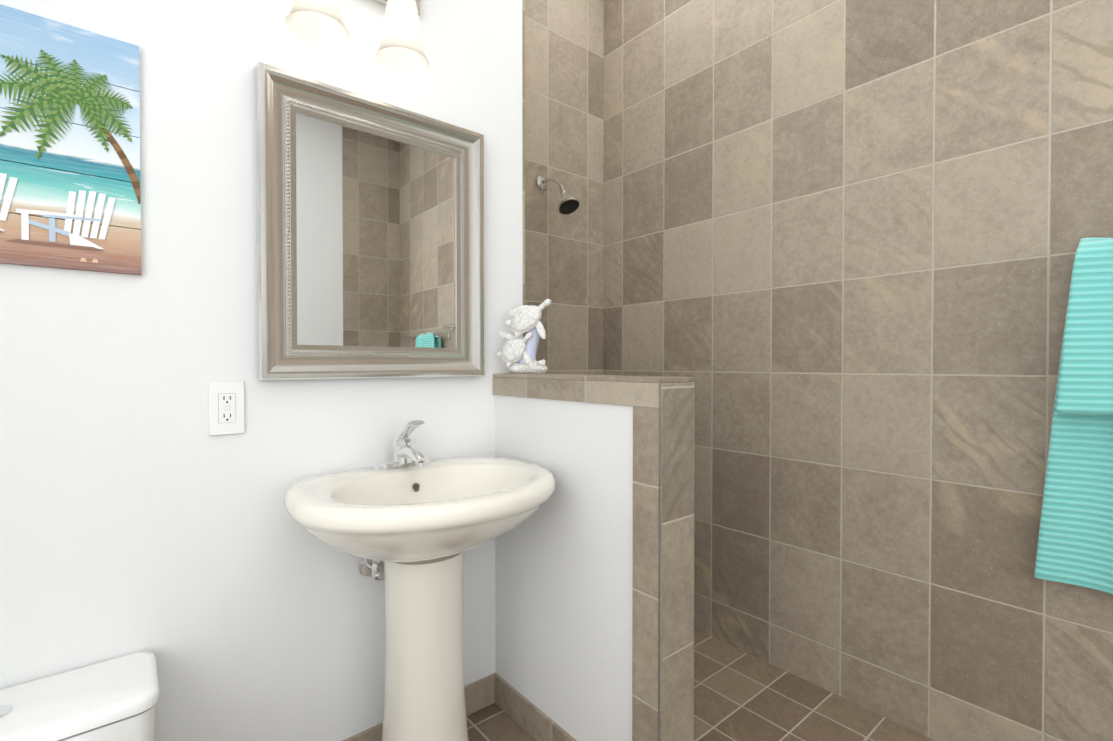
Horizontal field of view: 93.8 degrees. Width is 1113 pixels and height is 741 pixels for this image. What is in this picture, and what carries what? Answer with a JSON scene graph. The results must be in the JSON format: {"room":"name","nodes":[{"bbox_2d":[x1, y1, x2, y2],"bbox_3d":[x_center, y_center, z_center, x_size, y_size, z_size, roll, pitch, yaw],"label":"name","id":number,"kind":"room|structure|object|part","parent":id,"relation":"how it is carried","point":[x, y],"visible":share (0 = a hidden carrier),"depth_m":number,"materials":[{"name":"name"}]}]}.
{"room":"bathroom","nodes":[
{"label":"bathroom","id":0,"kind":"room"},
{"bbox_2d":[0,0,494,740],"bbox_3d":[-0.950,-0.417,1.143,1.845,3.000,0.120,-1,1,-39],"label":"wall","id":1,"kind":"structure","parent":0,"point":[142,508],"depth_m":1.19,"materials":[{"name":"white paint"}]},
{"bbox_2d":[0,4,140,274],"bbox_3d":[-1.030,-0.443,0.988,0.375,0.482,0.015,-1,1,-39],"label":"framed picture","id":2,"kind":"object","parent":1,"relation":"attached to","point":[70,192],"visible":1,"depth_m":1.03,"materials":[{"name":"paint"}]},
{"bbox_2d":[208,381,244,435],"bbox_3d":[-0.768,0.087,1.214,0.071,0.124,0.009,-1,1,-39],"label":"electrical outlet plate","id":3,"kind":"object","parent":1,"relation":"attached to","point":[226,408],"visible":1,"depth_m":1.21,"materials":[{"name":"white plastic"}]},
{"bbox_2d":[285,0,429,76],"bbox_3d":[-0.496,-0.951,1.290,0.420,0.335,0.216,-1,1,-39],"label":"light fixture","id":4,"kind":"object","parent":1,"relation":"attached to","point":[399,51],"visible":1,"depth_m":1.28,"materials":[{"name":"white glass"}]},
{"bbox_3d":[-0.548,-0.872,1.196,0.137,0.180,0.137,-1,1,-39],"label":"lamp shade","id":5,"kind":"part","parent":4,"relation":"part of","materials":[{"name":"white glass"}]},
{"bbox_3d":[-0.392,-0.874,1.325,0.137,0.180,0.137,-1,1,-39],"label":"lamp shade","id":6,"kind":"part","parent":4,"relation":"part of","materials":[{"name":"white glass"}]},
{"bbox_2d":[256,61,483,379],"bbox_3d":[-0.471,-0.355,1.435,0.618,0.750,0.035,-1,1,-39],"label":"mirror","id":7,"kind":"object","parent":1,"relation":"attached to","point":[370,237],"visible":1,"depth_m":1.40,"materials":[{"name":"silver metal"}]},
{"bbox_3d":[-0.480,-0.355,1.445,0.458,0.590,0.005,-1,1,-39],"label":"glass","id":8,"kind":"part","parent":7,"relation":"part of","materials":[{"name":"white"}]},
{"bbox_2d":[342,673,496,740],"bbox_3d":[-0.870,1.038,1.143,1.745,0.092,0.010,-1,1,-39],"label":"baseboard","id":9,"kind":"structure","parent":1,"relation":"attached to","point":[479,694],"depth_m":1.64,"materials":[{"name":"tile"}]},
{"bbox_2d":[467,703,535,740],"bbox_3d":[0.263,1.142,0.464,2.830,0.100,3.500,-1,1,-39],"label":"floor","id":10,"kind":"structure","parent":0,"point":[493,722],"depth_m":1.57,"materials":[{"name":"tile"}]},
{"bbox_2d":[0,651,158,740],"bbox_3d":[-0.825,0.843,0.728,0.446,0.490,0.697,-1,1,-39],"label":"toilet","id":11,"kind":"object","parent":10,"relation":"on","point":[115,699],"visible":1,"depth_m":0.95,"materials":[{"name":"white ceramic"}]},
{"bbox_2d":[284,420,555,740],"bbox_3d":[-0.297,0.607,1.281,0.637,0.950,0.511,-1,1,-39],"label":"pedestal sink","id":12,"kind":"object","parent":10,"relation":"on","point":[416,521],"visible":1,"depth_m":1.24,"materials":[{"name":"white ceramic"}]},
{"bbox_3d":[-0.391,0.197,1.390,0.156,0.133,0.155,-1,1,-39],"label":"faucet lever","id":13,"kind":"part","parent":12,"relation":"part of","materials":[{"name":"silver metal"}]},
{"bbox_2d":[493,373,694,740],"bbox_3d":[0.061,0.546,1.465,0.130,1.067,0.685,-1,1,-39],"label":"half wall","id":14,"kind":"structure","parent":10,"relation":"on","point":[563,597],"depth_m":1.40,"materials":[{"name":"white paint"}]},
{"bbox_2d":[497,299,550,373],"bbox_3d":[-0.097,-0.105,1.636,0.142,0.237,0.125,-1,1,-39],"label":"turtle figurine","id":15,"kind":"object","parent":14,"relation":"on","point":[523,351],"visible":1,"depth_m":1.62,"materials":[{"name":"ceramic"}]},
{"bbox_2d":[495,674,576,740],"bbox_3d":[-0.008,1.034,1.460,0.010,0.092,0.595,-1,1,-39],"label":"baseboard","id":16,"kind":"structure","parent":14,"relation":"attached to","point":[533,721],"depth_m":1.55,"materials":[{"name":"tile"}]},
{"bbox_2d":[493,377,661,407],"bbox_3d":[0.015,0.053,1.421,0.010,0.056,0.685,-1,1,-39],"label":"band","id":17,"kind":"object","parent":14,"relation":"attached to","point":[637,394],"visible":1,"depth_m":1.34,"materials":[{"name":"beige tile"}]},
{"bbox_3d":[0.061,0.018,1.459,0.130,0.012,0.685,-1,1,-39],"label":"pony wall tile cap","id":18,"kind":"part","parent":14,"relation":"part of","materials":[{"name":"beige tile"}]},
{"bbox_2d":[632,406,661,740],"bbox_3d":[0.207,0.583,1.194,0.010,0.999,0.080,-1,1,-39],"label":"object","id":19,"kind":"structure","parent":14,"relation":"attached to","point":[645,590],"depth_m":1.19,"materials":[{"name":"beige tile"}]},
{"bbox_2d":[658,382,660,740],"bbox_3d":[0.228,0.555,1.160,0.003,1.057,0.003,-1,1,-39],"label":"trim","id":20,"kind":"structure","parent":19,"relation":"attached to","point":[659,565],"depth_m":1.16,"materials":[{"name":"grey"}]},
{"bbox_2d":[661,382,694,740],"bbox_3d":[0.279,0.555,1.208,0.120,1.055,0.010,-1,1,-39],"label":"wall tiles","id":21,"kind":"structure","parent":14,"relation":"attached to","point":[678,471],"depth_m":1.20,"materials":[{"name":"beige tile"}]},
{"bbox_2d":[694,628,934,740],"bbox_3d":[0.395,1.075,1.770,0.765,0.005,1.450,-1,1,-39],"label":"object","id":22,"kind":"structure","parent":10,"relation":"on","point":[740,695],"depth_m":1.66,"materials":[{"name":"tile"}]},
{"bbox_2d":[494,0,522,373],"bbox_3d":[-0.284,-0.426,1.872,0.110,3.000,0.400,-1,1,-39],"label":"wall","id":23,"kind":"structure","parent":0,"point":[508,180],"depth_m":1.71,"materials":[{"name":"white paint"}]},
{"bbox_2d":[522,0,524,337],"bbox_3d":[-0.237,-0.426,1.910,0.010,3.000,0.400,-1,1,-39],"label":"wall tiles","id":24,"kind":"structure","parent":23,"relation":"attached to","point":[523,102],"depth_m":1.75,"materials":[{"name":"beige tile"}]},
{"bbox_2d":[525,0,603,374],"bbox_3d":[-0.105,-0.431,2.343,0.985,3.000,0.100,-1,1,-39],"label":"wall","id":25,"kind":"structure","parent":0,"point":[564,92],"depth_m":2.40,"materials":[{"name":"tile"}]},
{"bbox_2d":[536,175,579,214],"bbox_3d":[0.006,-0.760,2.216,0.095,0.206,0.227,-1,1,-39],"label":"shower head","id":26,"kind":"object","parent":25,"relation":"attached to","point":[568,204],"visible":1,"depth_m":2.18},
{"bbox_2d":[603,0,1112,740],"bbox_3d":[1.349,-0.418,1.273,0.100,3.000,3.400,-1,1,-39],"label":"tiled wall","id":27,"kind":"structure","parent":0,"point":[841,238],"depth_m":1.63,"materials":[{"name":"tile"}]},
{"bbox_2d":[1034,238,1112,594],"bbox_3d":[1.439,0.108,0.982,0.135,0.830,0.798,-1,1,-39],"label":"towel","id":28,"kind":"object","parent":27,"relation":"attached to","point":[1075,542],"visible":1,"depth_m":1.22,"materials":[{"name":"teal fabric"}]}
]}

